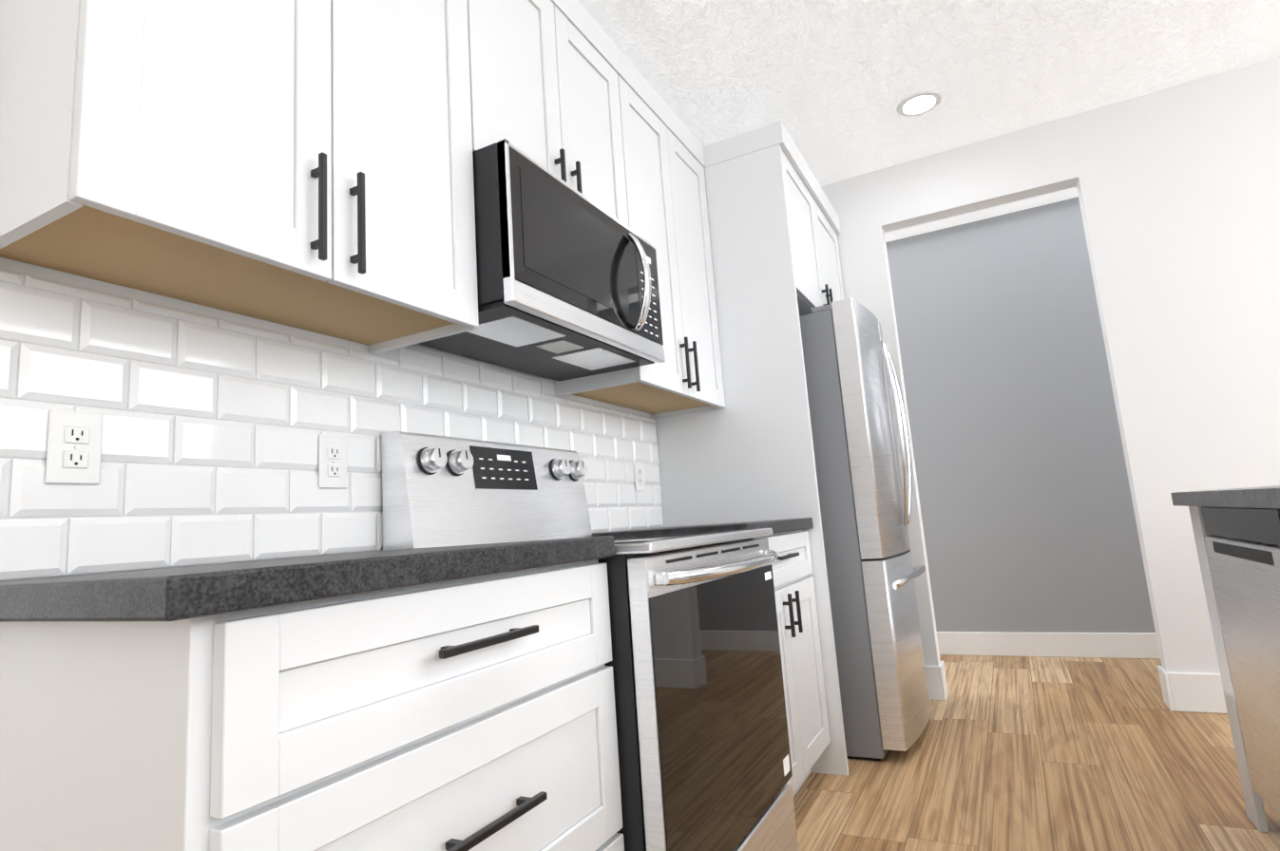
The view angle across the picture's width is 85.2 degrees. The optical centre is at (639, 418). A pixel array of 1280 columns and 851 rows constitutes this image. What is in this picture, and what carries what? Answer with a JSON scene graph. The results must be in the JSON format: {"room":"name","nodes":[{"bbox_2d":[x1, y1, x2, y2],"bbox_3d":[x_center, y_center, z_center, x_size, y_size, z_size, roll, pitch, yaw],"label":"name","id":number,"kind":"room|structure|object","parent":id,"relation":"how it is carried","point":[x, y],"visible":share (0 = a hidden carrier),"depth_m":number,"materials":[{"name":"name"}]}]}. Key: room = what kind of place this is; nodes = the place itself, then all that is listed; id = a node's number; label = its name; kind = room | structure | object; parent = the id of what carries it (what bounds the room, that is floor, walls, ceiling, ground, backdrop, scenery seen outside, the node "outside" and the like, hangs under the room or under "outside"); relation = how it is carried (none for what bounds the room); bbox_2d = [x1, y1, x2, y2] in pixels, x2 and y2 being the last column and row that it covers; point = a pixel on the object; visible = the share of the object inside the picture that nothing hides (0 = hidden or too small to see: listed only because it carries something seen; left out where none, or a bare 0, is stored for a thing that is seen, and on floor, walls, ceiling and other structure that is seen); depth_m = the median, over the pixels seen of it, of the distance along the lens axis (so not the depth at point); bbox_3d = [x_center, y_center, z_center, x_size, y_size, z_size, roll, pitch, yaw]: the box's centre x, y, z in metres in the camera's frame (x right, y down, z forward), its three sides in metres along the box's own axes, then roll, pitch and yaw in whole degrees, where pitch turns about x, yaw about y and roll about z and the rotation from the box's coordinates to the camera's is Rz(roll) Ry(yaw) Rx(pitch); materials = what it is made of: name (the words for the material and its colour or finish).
{"room":"kitchen","nodes":[
{"label":"kitchen","id":0,"kind":"room"},
{"bbox_2d":[0,256,663,581],"bbox_3d":[-0.246,-0.037,2.570,0.120,2.780,3.614,-9,-10,27],"label":"wall","id":1,"kind":"structure","parent":0,"point":[57,276],"depth_m":1.35,"materials":[{"name":"white paint"}]},
{"bbox_2d":[0,0,478,354],"bbox_3d":[-0.703,-0.795,1.361,0.357,1.170,0.760,-9,-10,27],"label":"upper cabinet","id":2,"kind":"object","parent":1,"relation":"attached to","point":[305,164],"visible":1,"depth_m":1.15,"materials":[{"name":"white wood"}]},
{"bbox_2d":[0,267,663,581],"bbox_3d":[-0.448,0.094,1.987,0.013,0.509,2.288,-9,-10,27],"label":"backsplash","id":3,"kind":"structure","parent":1,"relation":"attached to","point":[214,429],"depth_m":1.32,"materials":[{"name":"white tile"}]},
{"bbox_2d":[45,409,102,484],"bbox_3d":[-0.894,0.046,1.103,0.009,0.116,0.072,-9,-10,27],"label":"electrical outlet","id":4,"kind":"object","parent":3,"relation":"attached to","point":[74,448],"visible":1,"depth_m":1.10,"materials":[{"name":"white plastic"}]},
{"bbox_2d":[318,434,346,488],"bbox_3d":[-0.671,0.095,1.526,0.009,0.116,0.072,-9,-10,27],"label":"electrical outlet","id":5,"kind":"object","parent":3,"relation":"attached to","point":[332,462],"visible":1,"depth_m":1.52,"materials":[{"name":"white plastic"}]},
{"bbox_2d":[633,461,644,491],"bbox_3d":[-0.002,0.234,2.796,0.009,0.116,0.072,-9,-10,27],"label":"electrical outlet","id":6,"kind":"object","parent":3,"relation":"attached to","point":[639,476],"visible":1,"depth_m":2.79,"materials":[{"name":"white plastic"}]},
{"bbox_2d":[466,0,629,227],"bbox_3d":[-0.363,-0.927,2.064,0.357,0.743,0.765,-9,-10,27],"label":"upper cabinet","id":7,"kind":"object","parent":1,"relation":"attached to","point":[544,81],"visible":0.46,"depth_m":1.97,"materials":[{"name":"white wood"}]},
{"bbox_2d":[418,138,665,382],"bbox_3d":[-0.267,-0.378,1.950,0.484,0.384,0.762,-9,-10,27],"label":"microwave","id":8,"kind":"object","parent":7,"relation":"attached to","point":[567,284],"visible":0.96,"depth_m":1.76,"materials":[{"name":"grey"}]},
{"bbox_2d":[554,47,725,419],"bbox_3d":[0.006,-0.638,2.703,0.357,1.170,0.762,-9,-10,27],"label":"upper cabinet","id":9,"kind":"object","parent":1,"relation":"attached to","point":[664,165],"visible":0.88,"depth_m":2.60,"materials":[{"name":"white wood"}]},
{"bbox_2d":[703,120,844,316],"bbox_3d":[0.578,-0.787,3.495,0.692,0.715,1.130,-9,-10,27],"label":"upper cabinet","id":10,"kind":"object","parent":1,"relation":"attached to","point":[814,224],"visible":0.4,"depth_m":3.13,"materials":[{"name":"white wood"}]},
{"bbox_2d":[577,0,1279,242],"bbox_3d":[-1.552,-1.579,1.441,11.240,0.100,9.390,-9,-10,27],"label":"ceiling","id":11,"kind":"structure","parent":0,"point":[831,85],"depth_m":2.93,"materials":[{"name":"white paint"}]},
{"bbox_2d":[897,91,941,116],"bbox_3d":[1.292,-1.452,3.222,0.196,0.007,0.196,-9,-10,27],"label":"recessed light","id":12,"kind":"object","parent":11,"relation":"in","point":[918,104],"visible":1,"depth_m":3.21,"materials":[{"name":"white plastic"}]},
{"bbox_2d":[885,196,1155,633],"bbox_3d":[2.644,0.025,4.307,6.600,2.780,0.120,-9,-10,27],"label":"wall","id":13,"kind":"structure","parent":0,"point":[1028,519],"depth_m":4.38,"materials":[{"name":"grey paint"}]},
{"bbox_2d":[936,631,1160,659],"bbox_3d":[2.706,1.320,4.047,6.600,0.140,0.014,-9,-10,27],"label":"baseboard","id":14,"kind":"structure","parent":13,"relation":"attached to","point":[1098,645],"depth_m":4.16,"materials":[{"name":"white wood"}]},
{"bbox_2d":[793,654,1279,850],"bbox_3d":[-1.351,1.240,1.006,11.240,0.060,9.390,-9,-10,27],"label":"floor","id":15,"kind":"structure","parent":0,"point":[1023,754],"depth_m":2.40,"materials":[{"name":"brown wood"}]},
{"bbox_2d":[0,559,624,850],"bbox_3d":[-0.467,0.704,1.062,0.647,0.890,0.760,-9,-10,27],"label":"base cabinet","id":16,"kind":"object","parent":15,"relation":"on","point":[476,714],"visible":0.98,"depth_m":0.79,"materials":[{"name":"white wood"}]},
{"bbox_2d":[0,535,615,622],"bbox_3d":[-0.514,0.244,1.116,0.637,0.040,0.803,-9,-10,27],"label":"countertop","id":17,"kind":"structure","parent":16,"relation":"on","point":[173,594],"depth_m":0.74,"materials":[{"name":"grey stone"}]},
{"bbox_2d":[381,431,798,850],"bbox_3d":[-0.060,0.604,1.726,0.758,1.173,0.762,-9,-10,27],"label":"range","id":18,"kind":"object","parent":15,"relation":"on","point":[703,748],"visible":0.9,"depth_m":1.58,"materials":[{"name":"grey metal"}]},
{"bbox_2d":[655,144,848,776],"bbox_3d":[0.376,0.121,2.864,0.665,2.469,0.020,-9,-10,27],"label":"panel","id":19,"kind":"object","parent":15,"relation":"on","point":[746,454],"visible":0.56,"depth_m":2.85,"materials":[{"name":"white wood"}]},
{"bbox_2d":[753,529,830,797],"bbox_3d":[0.242,0.861,2.404,0.647,0.890,0.758,-9,-10,27],"label":"base cabinet","id":20,"kind":"object","parent":15,"relation":"on","point":[804,683],"visible":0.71,"depth_m":2.37,"materials":[{"name":"white wood"}]},
{"bbox_2d":[592,517,813,536],"bbox_3d":[0.205,0.403,2.477,0.637,0.040,0.758,-9,-10,27],"label":"countertop","id":21,"kind":"structure","parent":20,"relation":"on","point":[783,525],"depth_m":2.19,"materials":[{"name":"grey stone"}]},
{"bbox_2d":[799,298,930,761],"bbox_3d":[0.808,0.485,3.234,0.904,1.805,0.818,-9,-10,27],"label":"refrigerator","id":22,"kind":"object","parent":15,"relation":"on","point":[865,503],"visible":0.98,"depth_m":2.79,"materials":[{"name":"grey metal"}]},
{"bbox_2d":[1188,506,1279,833],"bbox_3d":[1.156,0.457,0.210,0.761,0.890,3.855,-9,-10,27],"label":"kitchen island","id":23,"kind":"object","parent":15,"relation":"on","point":[1238,550],"visible":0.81,"depth_m":1.79,"materials":[{"name":"white metal"}]},
{"bbox_2d":[1170,485,1279,508],"bbox_3d":[1.246,-0.018,0.226,1.092,0.040,3.932,-9,-10,27],"label":"island countertop","id":24,"kind":"structure","parent":23,"relation":"on","point":[1264,497],"depth_m":1.66,"materials":[{"name":"grey stone"}]},
{"bbox_2d":[821,56,1279,673],"bbox_3d":[2.826,-0.197,2.952,5.000,2.780,0.120,-9,-10,27],"label":"wall","id":25,"kind":"structure","parent":0,"point":[1178,189],"depth_m":3.15,"materials":[{"name":"white paint"}]},
{"bbox_2d":[925,666,942,700],"bbox_3d":[1.368,1.315,3.469,0.240,0.160,0.014,-9,-10,27],"label":"baseboard","id":26,"kind":"structure","parent":25,"relation":"attached to","point":[933,683],"depth_m":3.42,"materials":[{"name":"white wood"}]},
{"bbox_2d":[938,660,948,700],"bbox_3d":[0.432,1.476,4.081,2.514,0.160,0.042,-9,-10,27],"label":"baseboard","id":27,"kind":"structure","parent":25,"relation":"attached to","point":[942,673],"depth_m":3.42,"materials":[{"name":"white wood"}]},
{"bbox_2d":[1157,666,1227,714],"bbox_3d":[3.683,0.968,2.287,3.194,0.160,0.014,-9,-10,27],"label":"baseboard","id":28,"kind":"structure","parent":25,"relation":"attached to","point":[1193,692],"depth_m":2.96,"materials":[{"name":"white wood"}]}
]}

